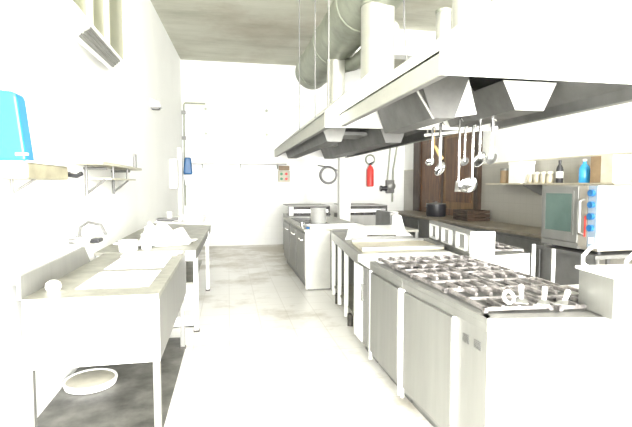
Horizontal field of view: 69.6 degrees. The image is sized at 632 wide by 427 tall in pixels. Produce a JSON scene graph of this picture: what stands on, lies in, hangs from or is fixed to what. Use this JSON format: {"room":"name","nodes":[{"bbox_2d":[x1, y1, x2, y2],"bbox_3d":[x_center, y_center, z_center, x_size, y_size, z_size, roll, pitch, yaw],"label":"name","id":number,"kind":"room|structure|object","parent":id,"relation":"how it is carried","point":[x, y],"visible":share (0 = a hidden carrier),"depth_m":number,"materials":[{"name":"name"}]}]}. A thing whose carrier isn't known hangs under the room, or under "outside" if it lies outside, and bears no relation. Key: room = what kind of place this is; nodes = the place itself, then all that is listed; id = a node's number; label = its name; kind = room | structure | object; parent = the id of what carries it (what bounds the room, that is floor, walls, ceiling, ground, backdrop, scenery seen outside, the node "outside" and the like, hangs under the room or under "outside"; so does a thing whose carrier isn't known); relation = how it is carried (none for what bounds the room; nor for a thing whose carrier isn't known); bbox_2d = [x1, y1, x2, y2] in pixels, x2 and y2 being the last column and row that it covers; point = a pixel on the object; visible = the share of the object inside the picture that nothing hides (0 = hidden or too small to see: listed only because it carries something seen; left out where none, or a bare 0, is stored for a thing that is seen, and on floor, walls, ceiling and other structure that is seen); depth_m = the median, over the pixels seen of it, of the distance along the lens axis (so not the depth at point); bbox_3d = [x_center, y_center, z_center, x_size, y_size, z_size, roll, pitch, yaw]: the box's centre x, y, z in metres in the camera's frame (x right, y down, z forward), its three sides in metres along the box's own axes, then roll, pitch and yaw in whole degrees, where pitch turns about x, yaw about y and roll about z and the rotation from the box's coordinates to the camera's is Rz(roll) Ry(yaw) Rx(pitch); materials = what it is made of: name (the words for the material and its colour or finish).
{"room":"commercial kitchen","nodes":[
{"label":"commercial kitchen","id":0,"kind":"room"},
{"bbox_2d":[0,0,183,426],"bbox_3d":[-1.856,-0.902,2.910,0.420,4.430,16.520,-1,4,-11],"label":"wall","id":1,"kind":"structure","parent":0,"point":[79,108],"depth_m":3.64,"materials":[{"name":"white paint"}]},
{"bbox_2d":[0,160,69,196],"bbox_3d":[-1.694,-0.207,2.761,0.165,0.202,0.680,-1,4,-11],"label":"wall shelf","id":2,"kind":"object","parent":1,"relation":"attached to","point":[32,171],"visible":0.98,"depth_m":2.58,"materials":[{"name":"beige"}]},
{"bbox_2d":[0,90,33,164],"bbox_3d":[-1.632,-0.458,2.449,0.175,0.394,0.125,-1,4,-11],"label":"dispenser","id":3,"kind":"object","parent":2,"relation":"on","point":[15,138],"visible":0.98,"depth_m":2.40,"materials":[{"name":"teal plastic"}]},
{"bbox_2d":[16,247,89,300],"bbox_3d":[-1.746,0.368,3.114,0.022,0.140,1.280,-1,4,-11],"label":"backsplash","id":4,"kind":"structure","parent":1,"relation":"attached to","point":[29,282],"depth_m":2.87,"materials":[{"name":"metal"}]},
{"bbox_2d":[68,221,106,244],"bbox_3d":[-1.808,0.148,3.650,0.269,0.181,0.240,-1,4,-11],"label":"faucet","id":5,"kind":"object","parent":1,"relation":"attached to","point":[79,240],"visible":1,"depth_m":3.62,"materials":[{"name":"metal"}]},
{"bbox_2d":[71,25,119,68],"bbox_3d":[-2.033,-1.537,4.305,0.146,0.340,2.040,-1,4,-11],"label":"air vent","id":6,"kind":"object","parent":1,"relation":"in","point":[86,36],"visible":1,"depth_m":4.04,"materials":[{"name":"white metal"}]},
{"bbox_2d":[67,0,131,72],"bbox_3d":[-2.079,-2.380,3.865,0.160,1.380,4.070,-1,4,-11],"label":"window","id":7,"kind":"structure","parent":1,"relation":"in","point":[107,18],"depth_m":4.98,"materials":[{"name":"white glass"}]},
{"bbox_2d":[74,161,141,195],"bbox_3d":[-2.013,-0.335,4.549,0.220,0.290,1.720,-1,4,-11],"label":"wall shelf","id":8,"kind":"object","parent":1,"relation":"attached to","point":[96,165],"visible":1,"depth_m":4.09,"materials":[{"name":"grey metal"}]},
{"bbox_2d":[150,98,161,109],"bbox_3d":[-2.558,-1.746,7.282,0.160,0.160,0.220,-1,4,-11],"label":"lamp","id":9,"kind":"object","parent":1,"relation":"attached to","point":[155,105],"visible":1,"depth_m":7.18,"materials":[{"name":"white plastic"}]},
{"bbox_2d":[156,217,178,221],"bbox_3d":[-2.510,0.169,7.699,0.335,0.185,0.220,-1,4,-11],"label":"ledge shelf","id":10,"kind":"object","parent":1,"relation":"attached to","point":[173,218],"visible":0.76,"depth_m":7.61,"materials":[{"name":"metal"}]},
{"bbox_2d":[169,159,178,188],"bbox_3d":[-2.844,-0.792,9.145,0.140,0.580,0.400,-1,4,-11],"label":"wall box","id":11,"kind":"object","parent":1,"relation":"attached to","point":[173,163],"visible":1,"depth_m":8.95,"materials":[{"name":"white plastic"}]},
{"bbox_2d":[160,215,206,222],"bbox_3d":[-2.341,0.267,8.085,0.790,0.450,0.490,-1,4,-11],"label":"basin","id":12,"kind":"object","parent":1,"relation":"attached to","point":[183,218],"visible":0.57,"depth_m":7.93,"materials":[{"name":"white metal"}]},
{"bbox_2d":[192,163,286,168],"bbox_3d":[-1.835,-1.147,11.016,2.240,0.130,0.188,-1,4,-11],"label":"shelf","id":13,"kind":"object","parent":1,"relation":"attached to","point":[240,164],"visible":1,"depth_m":11.02,"materials":[{"name":"metal"}]},
{"bbox_2d":[181,60,360,106],"bbox_3d":[-0.558,-3.162,11.346,6.220,0.990,0.200,-1,4,-11],"label":"wall","id":14,"kind":"structure","parent":0,"point":[201,81],"depth_m":11.03,"materials":[{"name":"white paint"}]},
{"bbox_2d":[182,101,304,109],"bbox_3d":[-1.730,-2.617,11.041,2.950,0.100,0.020,-1,4,-11],"label":"trim","id":15,"kind":"structure","parent":14,"relation":"attached to","point":[207,104],"depth_m":11.04,"materials":[{"name":"beige paint"}]},
{"bbox_2d":[182,106,404,245],"bbox_3d":[-0.557,-0.951,11.480,6.220,3.440,0.212,-1,4,-11],"label":"wall tiles","id":16,"kind":"structure","parent":14,"relation":"attached to","point":[243,206],"depth_m":11.20,"materials":[{"name":"white tile"}]},
{"bbox_2d":[183,157,192,187],"bbox_3d":[-3.040,-0.964,10.809,0.205,0.730,0.160,-1,4,-11],"label":"soap dispenser","id":17,"kind":"object","parent":16,"relation":"attached to","point":[187,162],"visible":1,"depth_m":10.74,"materials":[{"name":"blue plastic"}]},
{"bbox_2d":[181,102,204,205],"bbox_3d":[-2.901,-1.412,10.850,0.550,2.440,0.080,-1,4,-11],"label":"pipe","id":18,"kind":"object","parent":16,"relation":"attached to","point":[183,111],"visible":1,"depth_m":10.75,"materials":[{"name":"metal"}]},
{"bbox_2d":[278,166,289,181],"bbox_3d":[-0.791,-0.978,11.265,0.300,0.400,0.118,-1,4,-11],"label":"control panel","id":19,"kind":"object","parent":16,"relation":"attached to","point":[283,176],"visible":1,"depth_m":11.22,"materials":[{"name":"beige plastic"}]},
{"bbox_2d":[318,165,336,183],"bbox_3d":[0.318,-0.981,11.488,0.567,0.489,0.102,-1,4,-11],"label":"hose reel","id":20,"kind":"object","parent":16,"relation":"attached to","point":[328,174],"visible":0.97,"depth_m":11.47,"materials":[{"name":"metal"}]},
{"bbox_2d":[367,162,373,186],"bbox_3d":[1.387,-1.012,11.641,0.186,0.641,0.186,2,4,34],"label":"fire extinguisher","id":21,"kind":"object","parent":16,"relation":"attached to","point":[370,171],"visible":1,"depth_m":11.57,"materials":[{"name":"red paint"}]},
{"bbox_2d":[379,147,397,201],"bbox_3d":[1.898,-1.024,11.742,0.482,1.454,0.198,-1,4,-11],"label":"gas valve","id":22,"kind":"object","parent":16,"relation":"attached to","point":[389,187],"visible":0.9,"depth_m":11.73,"materials":[{"name":"metal"}]},
{"bbox_2d":[164,244,432,426],"bbox_3d":[0.991,1.374,3.607,6.220,0.200,16.520,-1,4,-11],"label":"floor","id":23,"kind":"structure","parent":0,"point":[268,350],"depth_m":3.93,"materials":[{"name":"tile"}]},
{"bbox_2d":[0,242,185,426],"bbox_3d":[-1.473,0.782,3.416,0.824,1.005,1.724,-1,4,-11],"label":"sink","id":24,"kind":"object","parent":23,"relation":"on","point":[109,308],"depth_m":2.62,"materials":[{"name":"metal"}]},
{"bbox_2d":[45,280,61,291],"bbox_3d":[-1.568,0.427,2.714,0.090,0.063,0.090,-1,4,-11],"label":"ball","id":25,"kind":"object","parent":24,"relation":"on","point":[51,285],"visible":1,"depth_m":2.68,"materials":[{"name":"white plastic"}]},
{"bbox_2d":[21,251,185,304],"bbox_3d":[-1.426,0.430,3.405,0.720,0.030,1.720,-1,4,-11],"label":"countertop","id":26,"kind":"structure","parent":24,"relation":"on","point":[67,293],"depth_m":2.76,"materials":[{"name":"metal"}]},
{"bbox_2d":[37,337,184,426],"bbox_3d":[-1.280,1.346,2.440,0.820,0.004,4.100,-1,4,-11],"label":"shelf","id":27,"kind":"object","parent":24,"relation":"attached to","point":[129,402],"depth_m":3.17,"materials":[{"name":"metal"}]},
{"bbox_2d":[62,368,117,394],"bbox_3d":[-1.686,1.255,3.407,0.374,0.052,0.374,-1,4,-11],"label":"round lid","id":28,"kind":"object","parent":27,"relation":"on","point":[88,381],"visible":1,"depth_m":3.36,"materials":[{"name":"white plastic"}]},
{"bbox_2d":[75,270,160,288],"bbox_3d":[-1.296,0.577,3.057,0.424,0.285,0.534,-1,4,-11],"label":"basin","id":29,"kind":"object","parent":24,"relation":"in","point":[140,278],"depth_m":3.28,"materials":[{"name":"silver metal"}]},
{"bbox_2d":[105,256,171,268],"bbox_3d":[-1.418,0.536,3.689,0.424,0.285,0.524,-1,4,-11],"label":"basin","id":30,"kind":"object","parent":24,"relation":"in","point":[132,262],"depth_m":3.91,"materials":[{"name":"silver metal"}]},
{"bbox_2d":[121,250,182,256],"bbox_3d":[-1.468,0.358,4.106,0.505,0.019,0.240,-1,4,-11],"label":"drainboard","id":31,"kind":"object","parent":24,"relation":"on","point":[141,253],"visible":1,"depth_m":4.07,"materials":[{"name":"white metal"}]},
{"bbox_2d":[94,221,210,331],"bbox_3d":[-1.896,0.674,5.947,0.955,0.900,3.350,-1,4,-11],"label":"work table","id":32,"kind":"object","parent":23,"relation":"on","point":[201,231],"visible":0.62,"depth_m":4.99,"materials":[{"name":"metal"}]},
{"bbox_2d":[113,239,142,252],"bbox_3d":[-1.771,0.305,4.289,0.250,0.106,0.177,-1,4,-11],"label":"saucepan","id":33,"kind":"object","parent":32,"relation":"on","point":[126,245],"visible":0.98,"depth_m":4.22,"materials":[{"name":"silver metal"}]},
{"bbox_2d":[141,233,151,249],"bbox_3d":[-1.661,0.270,4.451,0.100,0.155,0.100,-1,4,-11],"label":"canister","id":34,"kind":"object","parent":32,"relation":"on","point":[145,237],"visible":1,"depth_m":4.41,"materials":[{"name":"white plastic"}]},
{"bbox_2d":[94,223,210,255],"bbox_3d":[-1.896,0.267,5.921,0.955,0.025,3.350,-1,4,-11],"label":"countertop","id":35,"kind":"structure","parent":32,"relation":"on","point":[193,231],"depth_m":5.10,"materials":[{"name":"metal"}]},
{"bbox_2d":[138,222,197,246],"bbox_3d":[-1.569,0.192,4.872,0.560,0.255,0.680,-1,4,-11],"label":"crumpled cloth","id":36,"kind":"object","parent":32,"relation":"on","point":[163,235],"visible":0.88,"depth_m":4.73,"materials":[{"name":"white fabric"}]},
{"bbox_2d":[177,148,182,221],"bbox_3d":[-2.986,-0.287,10.017,0.099,2.300,0.099,-1,4,-11],"label":"standpipe","id":37,"kind":"object","parent":23,"relation":"on","point":[179,150],"visible":0.6,"depth_m":9.96,"materials":[{"name":"white metal"}]},
{"bbox_2d":[173,310,193,327],"bbox_3d":[-1.431,1.134,4.898,0.280,0.115,0.260,-1,4,-11],"label":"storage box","id":38,"kind":"object","parent":23,"relation":"on","point":[189,314],"visible":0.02,"depth_m":4.79,"materials":[{"name":"white plastic"}]},
{"bbox_2d":[185,284,193,309],"bbox_3d":[-1.468,0.952,5.236,0.180,0.436,0.200,-1,4,-11],"label":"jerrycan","id":39,"kind":"object","parent":23,"relation":"on","point":[189,297],"visible":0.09,"depth_m":5.14,"materials":[{"name":"white plastic"}]},
{"bbox_2d":[283,204,330,248],"bbox_3d":[-0.217,0.351,9.638,0.846,1.075,1.015,-1,4,-11],"label":"range","id":40,"kind":"object","parent":23,"relation":"on","point":[294,210],"visible":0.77,"depth_m":9.15,"materials":[{"name":"metal"}]},
{"bbox_2d":[283,217,353,289],"bbox_3d":[0.088,0.575,7.685,1.028,0.876,2.445,-1,4,-11],"label":"range","id":41,"kind":"object","parent":23,"relation":"on","point":[307,252],"visible":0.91,"depth_m":6.48,"materials":[{"name":"silver metal"}]},
{"bbox_2d":[308,208,328,223],"bbox_3d":[0.037,0.034,7.357,0.298,0.246,0.259,2,4,28],"label":"stock pot","id":42,"kind":"object","parent":41,"relation":"on","point":[318,215],"visible":1,"depth_m":7.25,"materials":[{"name":"silver metal"}]},
{"bbox_2d":[283,217,353,231],"bbox_3d":[0.097,0.159,7.660,1.010,0.030,2.445,-1,4,-11],"label":"countertop","id":43,"kind":"structure","parent":41,"relation":"on","point":[332,220],"depth_m":7.57,"materials":[{"name":"metal"}]},
{"bbox_2d":[305,223,361,228],"bbox_3d":[0.286,0.187,6.737,0.830,0.029,0.470,-1,4,-11],"label":"baking tray","id":44,"kind":"object","parent":41,"relation":"on","point":[312,226],"visible":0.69,"depth_m":6.68,"materials":[{"name":"metal"}]},
{"bbox_2d":[331,229,353,292],"bbox_3d":[0.672,0.659,6.454,0.949,0.864,0.490,-1,4,-11],"label":"base cabinet","id":45,"kind":"object","parent":23,"relation":"on","point":[350,261],"visible":0.2,"depth_m":6.17,"materials":[{"name":"silver metal"}]},
{"bbox_2d":[337,157,350,220],"bbox_3d":[0.537,-0.288,8.781,0.210,2.460,0.200,-1,4,-11],"label":"column","id":46,"kind":"structure","parent":23,"relation":"on","point":[344,164],"depth_m":8.68,"materials":[{"name":"white paint"}]},
{"bbox_2d":[334,203,386,224],"bbox_3d":[0.945,0.337,9.862,0.914,1.075,1.015,-1,4,-11],"label":"range","id":47,"kind":"object","parent":23,"relation":"on","point":[360,213],"visible":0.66,"depth_m":9.39,"materials":[{"name":"metal"}]},
{"bbox_2d":[332,232,446,334],"bbox_3d":[0.738,0.736,5.219,0.896,0.868,2.041,0,4,-5],"label":"bench","id":48,"kind":"object","parent":23,"relation":"on","point":[347,293],"visible":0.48,"depth_m":5.06,"materials":[{"name":"metal"}]},
{"bbox_2d":[345,225,412,239],"bbox_3d":[0.756,0.224,5.594,1.000,0.106,0.753,-1,4,-11],"label":"pan","id":49,"kind":"object","parent":48,"relation":"on","point":[363,231],"visible":0.99,"depth_m":5.35,"materials":[{"name":"metal"}]},
{"bbox_2d":[334,232,446,253],"bbox_3d":[0.743,0.333,5.197,0.886,0.055,2.035,0,4,-5],"label":"countertop","id":50,"kind":"structure","parent":48,"relation":"on","point":[341,234],"depth_m":4.39,"materials":[{"name":"metal"}]},
{"bbox_2d":[376,210,403,226],"bbox_3d":[1.034,0.101,6.321,0.200,0.264,0.627,-1,4,-13],"label":"guard","id":51,"kind":"object","parent":50,"relation":"on","point":[382,217],"visible":0.56,"depth_m":6.16,"materials":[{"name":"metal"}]},
{"bbox_2d":[352,238,443,250],"bbox_3d":[0.822,0.315,4.680,0.900,0.044,0.580,-1,4,-11],"label":"griddle","id":52,"kind":"object","parent":48,"relation":"on","point":[396,244],"visible":1,"depth_m":4.68,"materials":[{"name":"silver metal"}]},
{"bbox_2d":[356,251,462,362],"bbox_3d":[0.828,0.809,4.049,0.958,0.870,0.390,-1,4,-11],"label":"base cabinet","id":53,"kind":"object","parent":23,"relation":"on","point":[362,269],"visible":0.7,"depth_m":3.96,"materials":[{"name":"metal"}]},
{"bbox_2d":[358,251,462,268],"bbox_3d":[0.854,0.410,4.029,0.905,0.070,0.390,-1,4,-11],"label":"countertop","id":54,"kind":"structure","parent":53,"relation":"on","point":[365,259],"depth_m":4.05,"materials":[{"name":"metal"}]},
{"bbox_2d":[369,255,513,402],"bbox_3d":[0.935,0.826,3.507,0.894,0.906,0.706,-1,4,-11],"label":"gas range","id":55,"kind":"object","parent":23,"relation":"on","point":[385,282],"depth_m":3.37,"materials":[{"name":"metal"}]},
{"bbox_2d":[397,210,551,277],"bbox_3d":[2.559,0.535,8.363,0.770,0.870,5.463,-1,4,-12],"label":"countertop","id":56,"kind":"structure","parent":23,"relation":"on","point":[520,236],"depth_m":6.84,"materials":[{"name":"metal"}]},
{"bbox_2d":[426,201,446,216],"bbox_3d":[2.381,-0.094,9.028,0.394,0.300,0.394,3,5,39],"label":"cooking pot","id":57,"kind":"object","parent":56,"relation":"on","point":[435,209],"visible":1,"depth_m":8.88,"materials":[{"name":"black metal"}]},
{"bbox_2d":[453,209,489,220],"bbox_3d":[2.738,0.026,8.034,0.420,0.183,0.500,-1,4,-11],"label":"wooden crate","id":58,"kind":"object","parent":56,"relation":"on","point":[461,214],"visible":0.99,"depth_m":7.82,"materials":[{"name":"brown wood"}]},
{"bbox_2d":[427,238,529,276],"bbox_3d":[1.595,0.744,4.792,0.656,0.906,1.571,0,4,-6],"label":"gas range","id":59,"kind":"object","parent":23,"relation":"on","point":[519,261],"depth_m":4.18,"materials":[{"name":"metal"}]},
{"bbox_2d":[429,221,494,256],"bbox_3d":[1.429,0.231,4.587,0.222,0.224,1.223,0,4,-2],"label":"control panel","id":60,"kind":"object","parent":59,"relation":"on","point":[467,242],"visible":0.99,"depth_m":4.13,"materials":[{"name":"metal"}]},
{"bbox_2d":[400,270,631,426],"bbox_3d":[1.110,0.852,2.637,0.892,0.964,1.060,-1,4,-11],"label":"gas range","id":61,"kind":"object","parent":23,"relation":"on","point":[462,365],"depth_m":2.20,"materials":[{"name":"metal"}]},
{"bbox_2d":[515,284,527,303],"bbox_3d":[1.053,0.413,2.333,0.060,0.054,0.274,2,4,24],"label":"knob","id":62,"kind":"object","parent":61,"relation":"on","point":[520,300],"visible":1,"depth_m":2.32,"materials":[{"name":"white plastic"}]},
{"bbox_2d":[537,286,550,305],"bbox_3d":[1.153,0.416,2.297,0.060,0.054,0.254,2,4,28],"label":"knob","id":63,"kind":"object","parent":61,"relation":"on","point":[543,301],"visible":1,"depth_m":2.28,"materials":[{"name":"white plastic"}]},
{"bbox_2d":[553,289,570,305],"bbox_3d":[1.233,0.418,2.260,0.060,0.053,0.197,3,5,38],"label":"knob","id":64,"kind":"object","parent":61,"relation":"on","point":[563,302],"visible":1,"depth_m":2.26,"materials":[{"name":"white plastic"}]},
{"bbox_2d":[575,232,631,320],"bbox_3d":[1.556,0.292,2.220,0.422,0.391,0.301,0,4,-5],"label":"fryer","id":65,"kind":"object","parent":61,"relation":"on","point":[606,290],"visible":0.98,"depth_m":2.16,"materials":[{"name":"metal"}]},
{"bbox_2d":[531,244,535,275],"bbox_3d":[2.013,0.757,4.235,0.077,0.950,0.077,-1,4,-11],"label":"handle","id":66,"kind":"object","parent":23,"relation":"on","point":[533,255],"visible":0.18,"depth_m":4.20,"materials":[{"name":"silver metal"}]},
{"bbox_2d":[551,249,555,281],"bbox_3d":[2.219,0.780,4.276,0.077,0.900,0.077,-1,4,-11],"label":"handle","id":67,"kind":"object","parent":23,"relation":"on","point":[553,250],"visible":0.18,"depth_m":4.25,"materials":[{"name":"silver metal"}]},
{"bbox_2d":[537,245,631,284],"bbox_3d":[2.971,0.782,4.748,0.960,0.835,0.756,-1,4,-14],"label":"stand","id":68,"kind":"object","parent":23,"relation":"on","point":[566,258],"visible":0.32,"depth_m":4.61,"materials":[{"name":"metal"}]},
{"bbox_2d":[541,185,631,254],"bbox_3d":[2.916,0.040,4.677,0.902,0.657,0.744,-1,4,-11],"label":"oven","id":69,"kind":"object","parent":68,"relation":"on","point":[573,216],"visible":0.97,"depth_m":4.35,"materials":[{"name":"silver metal"}]},
{"bbox_2d":[150,0,493,68],"bbox_3d":[0.991,-3.247,3.312,6.220,0.200,16.520,-1,4,-11],"label":"ceiling","id":70,"kind":"structure","parent":0,"point":[237,31],"depth_m":8.35,"materials":[{"name":"paint"}]},
{"bbox_2d":[299,0,299,129],"bbox_3d":[-0.208,-2.146,5.691,0.012,2.300,0.012,-1,4,-11],"label":"rod","id":71,"kind":"object","parent":70,"relation":"hanging from","point":[299,0],"visible":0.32,"depth_m":5.70,"materials":[{"name":"metal"}]},
{"bbox_2d":[274,71,457,158],"bbox_3d":[0.337,-1.135,6.255,1.380,0.530,4.430,-1,4,-11],"label":"extractor hood","id":72,"kind":"object","parent":71,"relation":"hanging from","point":[322,136],"visible":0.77,"depth_m":5.34,"materials":[{"name":"metal"}]},
{"bbox_2d":[315,0,315,117],"bbox_3d":[-0.009,-2.080,4.663,0.012,2.300,0.012,-1,4,-11],"label":"rod","id":73,"kind":"object","parent":70,"relation":"hanging from","point":[315,0],"visible":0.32,"depth_m":4.69,"materials":[{"name":"metal"}]},
{"bbox_2d":[328,0,329,107],"bbox_3d":[0.115,-2.040,4.026,0.012,2.300,0.012,-1,4,-11],"label":"rod","id":74,"kind":"object","parent":70,"relation":"hanging from","point":[328,0],"visible":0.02,"depth_m":4.05,"materials":[{"name":"metal"}]},
{"bbox_2d":[295,0,402,89],"bbox_3d":[0.478,-2.648,5.267,0.628,1.244,5.870,-1,4,-11],"label":"duct","id":75,"kind":"object","parent":70,"relation":"hanging from","point":[345,15],"visible":0.68,"depth_m":5.72,"materials":[{"name":"grey metal"}]},
{"bbox_2d":[327,59,344,105],"bbox_3d":[0.280,-1.787,6.350,0.273,0.780,0.273,-1,4,-11],"label":"duct","id":76,"kind":"object","parent":75,"relation":"attached to","point":[336,67],"visible":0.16,"depth_m":6.24,"materials":[{"name":"metal"}]},
{"bbox_2d":[345,21,399,72],"bbox_3d":[0.584,-2.037,5.708,0.310,0.180,1.718,-1,4,-11],"label":"duct","id":77,"kind":"object","parent":75,"relation":"attached to","point":[353,63],"visible":0.39,"depth_m":6.06,"materials":[{"name":"silver metal"}]},
{"bbox_2d":[360,0,395,78],"bbox_3d":[0.607,-1.663,4.482,0.361,0.770,0.361,-1,4,-11],"label":"duct","id":78,"kind":"object","parent":75,"relation":"attached to","point":[377,19],"visible":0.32,"depth_m":4.34,"materials":[{"name":"metal"}]},
{"bbox_2d":[452,0,490,28],"bbox_3d":[1.030,-1.559,3.009,0.262,0.830,0.262,-1,4,-11],"label":"duct","id":79,"kind":"object","parent":75,"relation":"attached to","point":[462,10],"visible":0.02,"depth_m":2.93,"materials":[{"name":"metal"}]},
{"bbox_2d":[403,0,407,60],"bbox_3d":[0.852,-1.699,4.343,0.055,0.861,0.016,-1,4,-11],"label":"rod","id":80,"kind":"object","parent":70,"relation":"hanging from","point":[403,0],"visible":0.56,"depth_m":4.33,"materials":[{"name":"metal"}]},
{"bbox_2d":[339,0,631,133],"bbox_3d":[1.100,-0.899,3.146,1.465,0.526,1.940,-1,4,-11],"label":"extractor hood","id":81,"kind":"object","parent":80,"relation":"hanging from","point":[512,63],"visible":0.94,"depth_m":2.24,"materials":[{"name":"metal"}]},
{"bbox_2d":[435,7,451,40],"bbox_3d":[1.205,-1.513,4.322,0.153,0.810,0.153,-1,4,-11],"label":"duct","id":82,"kind":"object","parent":81,"relation":"attached to","point":[443,15],"visible":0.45,"depth_m":4.24,"materials":[{"name":"metal"}]},
{"bbox_2d":[424,119,497,136],"bbox_3d":[1.217,-0.811,3.879,0.028,0.254,0.702,-3,5,-39],"label":"utensil rail","id":83,"kind":"object","parent":81,"relation":"hanging from","point":[495,127],"visible":0.56,"depth_m":3.85,"materials":[{"name":"silver metal"}]},
{"bbox_2d":[435,122,444,175],"bbox_3d":[1.095,-0.571,4.002,0.084,0.475,0.077,0,4,5],"label":"serving spoon","id":84,"kind":"object","parent":83,"relation":"hanging from","point":[440,168],"visible":0.98,"depth_m":4.00,"materials":[{"name":"silver metal"}]},
{"bbox_2d":[435,162,444,175],"bbox_3d":[1.097,-0.396,4.016,0.103,0.124,0.045,3,5,43],"label":"bowl","id":85,"kind":"object","parent":84,"relation":"on","point":[440,168],"depth_m":4.02,"materials":[{"name":"silver metal"}]},
{"bbox_2d":[454,117,462,191],"bbox_3d":[1.221,-0.501,3.862,0.086,0.630,0.024,-2,4,-27],"label":"turner","id":86,"kind":"object","parent":83,"relation":"hanging from","point":[457,189],"visible":0.83,"depth_m":3.85,"materials":[{"name":"silver metal"}]},
{"bbox_2d":[460,125,468,165],"bbox_3d":[1.254,-0.571,3.809,0.074,0.342,0.068,0,4,-1],"label":"skimmer","id":87,"kind":"object","parent":83,"relation":"hanging from","point":[465,160],"visible":1,"depth_m":3.81,"materials":[{"name":"silver metal"}]},
{"bbox_2d":[458,124,477,192],"bbox_3d":[1.252,-0.453,3.724,0.161,0.570,0.153,0,4,5],"label":"ladle","id":88,"kind":"object","parent":83,"relation":"hanging from","point":[468,185],"visible":1,"depth_m":3.75,"materials":[{"name":"silver metal"}]},
{"bbox_2d":[458,177,477,192],"bbox_3d":[1.249,-0.233,3.736,0.146,0.128,0.154,-1,4,-11],"label":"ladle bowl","id":89,"kind":"object","parent":88,"relation":"on","point":[468,185],"depth_m":3.77,"materials":[{"name":"silver metal"}]},
{"bbox_2d":[473,120,485,166],"bbox_3d":[1.336,-0.593,3.702,0.086,0.427,0.075,0,4,8],"label":"serving spoon","id":90,"kind":"object","parent":83,"relation":"hanging from","point":[480,158],"visible":0.82,"depth_m":3.70,"materials":[{"name":"silver metal"}]},
{"bbox_2d":[473,152,485,166],"bbox_3d":[1.338,-0.442,3.715,0.103,0.124,0.045,3,5,43],"label":"bowl","id":91,"kind":"object","parent":90,"relation":"on","point":[480,158],"depth_m":3.72,"materials":[{"name":"silver metal"}]},
{"bbox_2d":[486,119,497,163],"bbox_3d":[1.400,-0.581,3.619,0.079,0.380,0.080,1,4,10],"label":"ladle","id":92,"kind":"object","parent":83,"relation":"hanging from","point":[488,161],"visible":0.9,"depth_m":3.61,"materials":[{"name":"silver metal"}]},
{"bbox_2d":[352,29,435,59],"bbox_3d":[1.479,-3.258,8.754,2.800,0.470,0.300,-1,4,-11],"label":"trim","id":93,"kind":"structure","parent":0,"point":[416,41],"depth_m":8.68,"materials":[{"name":"white paint"}]},
{"bbox_2d":[425,126,436,165],"bbox_3d":[1.034,-0.601,4.049,0.114,0.355,0.082,-1,4,-11],"label":"ladle","id":94,"kind":"object","parent":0,"point":[429,162],"visible":1,"depth_m":4.06,"materials":[{"name":"silver metal"}]},
{"bbox_2d":[405,102,631,169],"bbox_3d":[3.965,-1.896,3.873,0.200,2.568,16.320,-1,4,-11],"label":"wall","id":95,"kind":"structure","parent":0,"point":[607,130],"depth_m":6.23,"materials":[{"name":"white paint"}]},
{"bbox_2d":[413,131,482,215],"bbox_3d":[2.680,-0.478,9.715,0.120,2.720,2.920,-1,4,-11],"label":"door","id":96,"kind":"structure","parent":95,"relation":"in","point":[428,187],"depth_m":9.46,"materials":[{"name":"brown wood"}]},
{"bbox_2d":[404,153,631,264],"bbox_3d":[3.961,0.315,4.006,0.212,1.862,16.308,-1,4,-11],"label":"wall tiles","id":97,"kind":"structure","parent":95,"relation":"attached to","point":[512,204],"depth_m":7.32,"materials":[{"name":"white tile"}]},
{"bbox_2d":[404,152,631,170],"bbox_3d":[3.859,-0.616,3.924,0.020,0.020,16.300,-1,4,-11],"label":"trim","id":98,"kind":"structure","parent":95,"relation":"attached to","point":[621,152],"depth_m":6.18,"materials":[{"name":"beige ceramic"}]},
{"bbox_2d":[485,183,631,194],"bbox_3d":[3.216,-0.330,6.292,0.368,0.180,2.550,-1,4,-11],"label":"shelf","id":99,"kind":"object","parent":95,"relation":"attached to","point":[536,187],"visible":0.74,"depth_m":6.38,"materials":[{"name":"beige metal"}]},
{"bbox_2d":[500,168,508,182],"bbox_3d":[3.031,-0.604,7.264,0.174,0.240,0.174,-1,4,-11],"label":"tin","id":100,"kind":"object","parent":99,"relation":"on","point":[504,172],"visible":0.7,"depth_m":7.20,"materials":[{"name":"metal"}]},
{"bbox_2d":[508,161,534,182],"bbox_3d":[3.105,-0.621,6.880,0.250,0.324,0.290,-1,4,-11],"label":"carton","id":101,"kind":"object","parent":99,"relation":"on","point":[518,170],"visible":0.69,"depth_m":6.75,"materials":[{"name":"cardboard"}]},
{"bbox_2d":[546,171,553,182],"bbox_3d":[3.203,-0.496,6.223,0.100,0.157,0.100,-1,4,-11],"label":"glass jar","id":102,"kind":"object","parent":99,"relation":"on","point":[549,177],"visible":0.98,"depth_m":6.18,"materials":[{"name":"beige glass"}]},
{"bbox_2d":[556,160,563,182],"bbox_3d":[3.229,-0.556,6.030,0.091,0.302,0.091,-1,4,-11],"label":"bottle","id":103,"kind":"object","parent":99,"relation":"on","point":[559,170],"visible":1,"depth_m":6.00,"materials":[{"name":"glass"}]},
{"bbox_2d":[578,159,589,182],"bbox_3d":[3.311,-0.524,5.609,0.126,0.292,0.126,-1,4,-11],"label":"bottle","id":104,"kind":"object","parent":99,"relation":"on","point":[584,170],"visible":0.96,"depth_m":5.57,"materials":[{"name":"blue plastic"}]},
{"bbox_2d":[590,154,631,182],"bbox_3d":[3.400,-0.513,5.256,0.250,0.314,0.328,-1,4,-11],"label":"cardboard box","id":105,"kind":"object","parent":99,"relation":"on","point":[614,168],"visible":1,"depth_m":5.11,"materials":[{"name":"beige cardboard"}]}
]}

